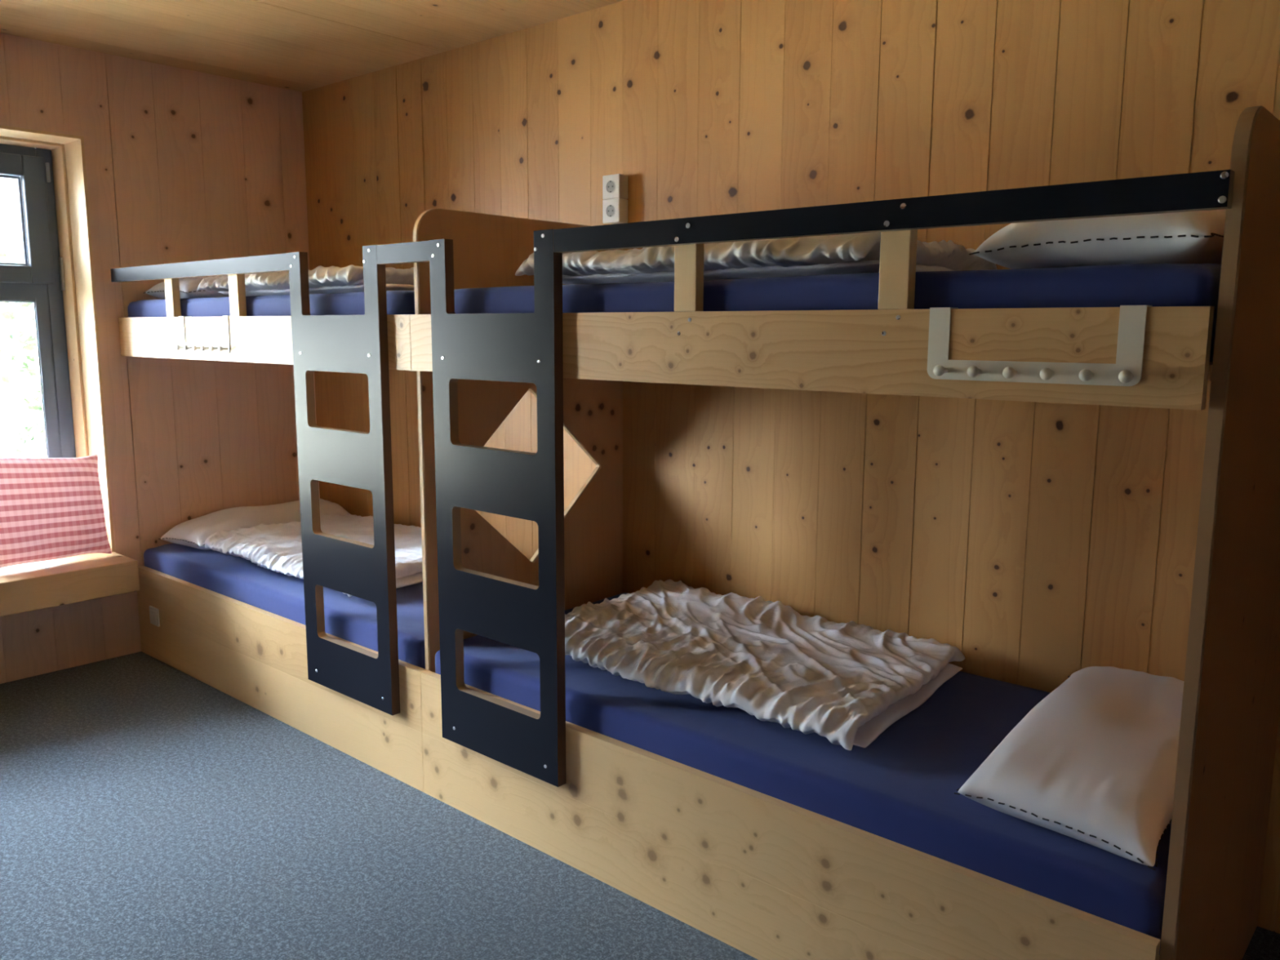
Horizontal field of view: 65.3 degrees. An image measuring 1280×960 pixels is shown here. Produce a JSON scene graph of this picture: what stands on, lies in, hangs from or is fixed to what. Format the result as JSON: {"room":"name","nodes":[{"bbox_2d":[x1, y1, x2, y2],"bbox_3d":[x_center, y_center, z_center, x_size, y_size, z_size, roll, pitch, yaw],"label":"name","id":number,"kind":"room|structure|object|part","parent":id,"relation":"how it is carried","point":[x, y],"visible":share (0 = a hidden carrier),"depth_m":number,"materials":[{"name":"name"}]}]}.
{"room":"hostel dormitory room","nodes":[
{"label":"hostel dormitory room","id":0,"kind":"room"},
{"bbox_2d":[0,32,319,684],"bbox_3d":[-3.582,-0.309,3.015,0.420,2.571,5.619,8,11,41],"label":"wall","id":1,"kind":"structure","parent":0,"point":[182,165],"depth_m":4.36,"materials":[{"name":"brown wood"}]},
{"bbox_2d":[0,124,115,551],"bbox_3d":[-3.060,-0.451,3.555,0.365,1.724,2.002,8,11,41],"label":"window","id":2,"kind":"structure","parent":1,"relation":"in","point":[59,279],"depth_m":4.23,"materials":[{"name":"dark grey painted wood"},{"name":"pine"},{"name":"glass"}]},
{"bbox_3d":[-2.895,-1.034,3.811,0.042,0.522,1.152,8,11,41],"label":"sash","id":3,"kind":"part","parent":2,"relation":"part of","materials":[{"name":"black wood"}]},
{"bbox_3d":[-2.913,-0.214,3.948,0.033,1.030,1.108,8,11,41],"label":"sash","id":4,"kind":"part","parent":2,"relation":"part of","materials":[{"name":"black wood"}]},
{"bbox_3d":[-3.168,-0.454,3.650,0.078,1.700,1.954,8,11,41],"label":"frame","id":5,"kind":"part","parent":2,"relation":"part of","materials":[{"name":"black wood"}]},
{"bbox_3d":[-2.480,-0.884,4.282,0.022,0.140,0.011,8,11,41],"label":"handle","id":6,"kind":"part","parent":2,"relation":"part of","materials":[{"name":"metal"}]},
{"bbox_2d":[0,551,139,617],"bbox_3d":[-2.964,0.480,3.607,0.570,0.131,2.000,8,11,41],"label":"window bench","id":7,"kind":"object","parent":1,"relation":"on","point":[32,586],"visible":0.76,"depth_m":3.99,"materials":[{"name":"brown wood"}]},
{"bbox_2d":[0,453,111,568],"bbox_3d":[-2.425,0.107,4.049,0.168,0.468,0.485,8,11,41],"label":"cushion","id":8,"kind":"object","parent":7,"relation":"on","point":[51,508],"visible":1,"depth_m":4.02,"materials":[{"name":"red fabric"}]},
{"bbox_2d":[0,0,624,92],"bbox_3d":[-0.812,-1.285,0.414,7.774,0.200,5.712,8,11,41],"label":"ceiling","id":9,"kind":"structure","parent":0,"point":[301,46],"depth_m":3.74,"materials":[{"name":"brown wood"}]},
{"bbox_2d":[0,651,1279,959],"bbox_3d":[-0.703,1.373,0.710,7.354,0.080,5.612,8,11,41],"label":"floor","id":10,"kind":"structure","parent":0,"point":[148,811],"depth_m":2.71,"materials":[{"name":"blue carpet"}]},
{"bbox_2d":[110,240,429,791],"bbox_3d":[-1.098,0.002,3.925,2.193,1.665,0.944,8,11,41],"label":"bunk bed","id":11,"kind":"object","parent":10,"relation":"on","point":[363,703],"visible":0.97,"depth_m":3.30,"materials":[{"name":"brown wood"}]},
{"bbox_2d":[149,605,159,626],"bbox_3d":[-2.088,0.586,4.289,0.082,0.078,0.012,8,11,41],"label":"power socket","id":12,"kind":"object","parent":11,"relation":"attached to","point":[153,612],"visible":1,"depth_m":4.27,"materials":[{"name":"white plastic"}]},
{"bbox_3d":[-1.821,-0.731,3.887,0.066,0.190,0.029,8,11,41],"label":"rail post","id":13,"kind":"part","parent":11,"relation":"part of","materials":[{"name":"brown wood"}]},
{"bbox_3d":[-1.656,-0.779,3.693,1.409,0.054,0.029,8,11,41],"label":"guard rail","id":14,"kind":"part","parent":11,"relation":"part of","materials":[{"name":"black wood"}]},
{"bbox_2d":[175,315,231,353],"bbox_3d":[-1.627,-0.542,3.718,0.390,0.136,0.064,8,11,41],"label":"hook rack","id":15,"kind":"object","parent":11,"relation":"attached to","point":[224,348],"visible":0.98,"depth_m":3.70,"materials":[{"name":"beige"}]},
{"bbox_3d":[-1.434,-0.679,3.551,0.066,0.190,0.029,8,11,41],"label":"rail post","id":16,"kind":"part","parent":11,"relation":"part of","materials":[{"name":"brown wood"}]},
{"bbox_2d":[127,290,415,317],"bbox_3d":[-1.136,-0.626,3.905,2.012,0.166,0.872,8,11,41],"label":"mattress","id":17,"kind":"object","parent":11,"relation":"on","point":[398,302],"visible":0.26,"depth_m":3.43,"materials":[{"name":"blue fabric"}]},
{"bbox_2d":[142,275,229,299],"bbox_3d":[-1.722,-0.854,4.430,0.368,0.121,0.799,8,11,41],"label":"pillow","id":18,"kind":"object","parent":17,"relation":"on","point":[188,286],"visible":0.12,"depth_m":4.12,"materials":[{"name":"white fabric"}]},
{"bbox_2d":[197,264,414,296],"bbox_3d":[-1.104,-0.758,3.875,1.068,0.104,0.759,8,11,41],"label":"duvet","id":19,"kind":"object","parent":17,"relation":"on","point":[332,279],"visible":0.46,"depth_m":3.45,"materials":[{"name":"white fabric"}]},
{"bbox_2d":[143,542,425,669],"bbox_3d":[-1.144,0.420,4.064,2.018,0.148,0.877,8,11,41],"label":"mattress","id":20,"kind":"object","parent":11,"relation":"on","point":[353,619],"visible":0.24,"depth_m":3.67,"materials":[{"name":"blue fabric"}]},
{"bbox_2d":[158,498,349,550],"bbox_3d":[-1.748,0.191,4.608,0.339,0.137,0.797,8,11,41],"label":"pillow","id":21,"kind":"object","parent":20,"relation":"on","point":[193,533],"visible":0.53,"depth_m":4.44,"materials":[{"name":"white fabric"}]},
{"bbox_2d":[204,513,422,596],"bbox_3d":[-1.185,0.283,4.107,1.114,0.109,0.750,8,11,41],"label":"duvet","id":22,"kind":"object","parent":20,"relation":"on","point":[277,548],"visible":0.48,"depth_m":4.08,"materials":[{"name":"white fabric"}]},
{"bbox_3d":[-0.663,-0.645,2.834,0.250,0.054,0.029,8,11,41],"label":"guard rail","id":23,"kind":"part","parent":11,"relation":"part of","materials":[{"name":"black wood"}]},
{"bbox_2d":[409,106,1279,959],"bbox_3d":[0.401,0.150,2.620,2.099,1.775,0.944,8,11,41],"label":"bunk bed","id":24,"kind":"object","parent":10,"relation":"on","point":[766,877],"visible":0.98,"depth_m":2.17,"materials":[{"name":"brown wood"}]},
{"bbox_3d":[-0.360,0.043,3.319,0.022,1.772,0.884,8,11,41],"label":"panel","id":25,"kind":"part","parent":24,"relation":"part of","materials":[{"name":"brown wood"}]},
{"bbox_3d":[0.109,-0.470,2.216,0.062,0.190,0.029,8,11,41],"label":"rail post","id":26,"kind":"part","parent":24,"relation":"part of","materials":[{"name":"brown wood"}]},
{"bbox_2d":[435,592,1171,955],"bbox_3d":[0.419,0.632,2.712,2.033,0.147,0.877,8,11,41],"label":"mattress","id":27,"kind":"object","parent":24,"relation":"on","point":[900,788],"visible":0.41,"depth_m":2.26,"materials":[{"name":"blue fabric"}]},
{"bbox_2d":[564,578,964,750],"bbox_3d":[0.279,0.477,2.862,1.195,0.110,0.780,8,11,41],"label":"duvet","id":28,"kind":"object","parent":27,"relation":"on","point":[846,684],"visible":0.98,"depth_m":2.69,"materials":[{"name":"white fabric"}]},
{"bbox_2d":[954,666,1184,870],"bbox_3d":[1.021,0.567,2.181,0.435,0.142,0.844,8,11,41],"label":"pillow","id":29,"kind":"object","parent":27,"relation":"on","point":[1094,762],"visible":0.83,"depth_m":1.98,"materials":[{"name":"white fabric"}]},
{"bbox_2d":[453,262,1221,361],"bbox_3d":[0.431,-0.414,2.549,2.005,0.165,0.873,8,11,41],"label":"mattress","id":30,"kind":"object","parent":24,"relation":"on","point":[1155,285],"visible":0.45,"depth_m":1.87,"materials":[{"name":"blue fabric"}]},
{"bbox_2d":[515,231,997,284],"bbox_3d":[0.291,-0.572,2.666,1.096,0.108,0.767,8,11,41],"label":"duvet","id":31,"kind":"object","parent":30,"relation":"on","point":[852,253],"visible":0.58,"depth_m":2.30,"materials":[{"name":"white fabric"}]},
{"bbox_2d":[968,208,1226,269],"bbox_3d":[1.030,-0.488,2.024,0.428,0.141,0.834,8,11,41],"label":"pillow","id":32,"kind":"object","parent":30,"relation":"on","point":[1197,237],"visible":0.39,"depth_m":1.73,"materials":[{"name":"white fabric"}]},
{"bbox_3d":[0.342,-0.509,1.964,1.443,0.054,0.029,8,11,41],"label":"guard rail","id":33,"kind":"part","parent":24,"relation":"part of","materials":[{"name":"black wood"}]},
{"bbox_3d":[0.488,-0.419,1.888,0.062,0.190,0.029,8,11,41],"label":"rail post","id":34,"kind":"part","parent":24,"relation":"part of","materials":[{"name":"brown wood"}]},
{"bbox_2d":[927,305,1151,386],"bbox_3d":[0.673,-0.234,1.728,0.369,0.130,0.064,8,11,41],"label":"hook rack","id":35,"kind":"object","parent":24,"relation":"attached to","point":[1127,369],"visible":1,"depth_m":1.70,"materials":[{"name":"beige"}]},
{"bbox_3d":[1.201,0.252,1.968,0.025,1.775,0.884,8,11,41],"label":"panel","id":36,"kind":"part","parent":24,"relation":"part of","materials":[{"name":"brown wood"}]},
{"bbox_2d":[302,0,1279,933],"bbox_3d":[1.169,-0.226,2.600,7.324,2.571,0.120,8,11,41],"label":"wall","id":37,"kind":"structure","parent":0,"point":[1042,543],"depth_m":2.95,"materials":[{"name":"brown wood"}]},
{"bbox_2d":[602,173,627,199],"bbox_3d":[-0.086,-1.020,3.478,0.080,0.081,0.051,8,11,41],"label":"power socket","id":38,"kind":"object","parent":37,"relation":"attached to","point":[614,186],"visible":0.98,"depth_m":3.46,"materials":[{"name":"white plastic"}]},
{"bbox_2d":[602,198,627,224],"bbox_3d":[-0.086,-0.939,3.490,0.080,0.081,0.051,8,11,41],"label":"power socket","id":39,"kind":"object","parent":37,"relation":"attached to","point":[615,211],"visible":0.99,"depth_m":3.47,"materials":[{"name":"white plastic"}]},
{"bbox_3d":[-0.099,-0.937,3.476,0.080,0.081,0.008,8,11,41],"label":"plate","id":40,"kind":"part","parent":39,"relation":"part of","materials":[{"name":"white plastic"}]},
{"label":"outside","id":41,"kind":"structure","parent":0,"visible":0},
{"bbox_2d":[0,363,46,457],"bbox_3d":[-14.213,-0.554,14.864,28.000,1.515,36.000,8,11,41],"label":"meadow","id":42,"kind":"structure","parent":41,"point":[34,384],"depth_m":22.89,"materials":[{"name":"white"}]},
{"bbox_2d":[0,252,44,457],"bbox_3d":[-6.142,-0.833,10.043,3.168,3.244,2.456,-3,9,-20],"label":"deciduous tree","id":43,"kind":"object","parent":42,"relation":"on","point":[9,445],"visible":0.24,"depth_m":10.04,"materials":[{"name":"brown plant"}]},
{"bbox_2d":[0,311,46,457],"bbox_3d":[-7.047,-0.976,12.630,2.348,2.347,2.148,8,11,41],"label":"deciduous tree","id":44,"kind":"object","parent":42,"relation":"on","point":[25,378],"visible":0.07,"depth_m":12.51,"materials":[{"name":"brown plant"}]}
]}

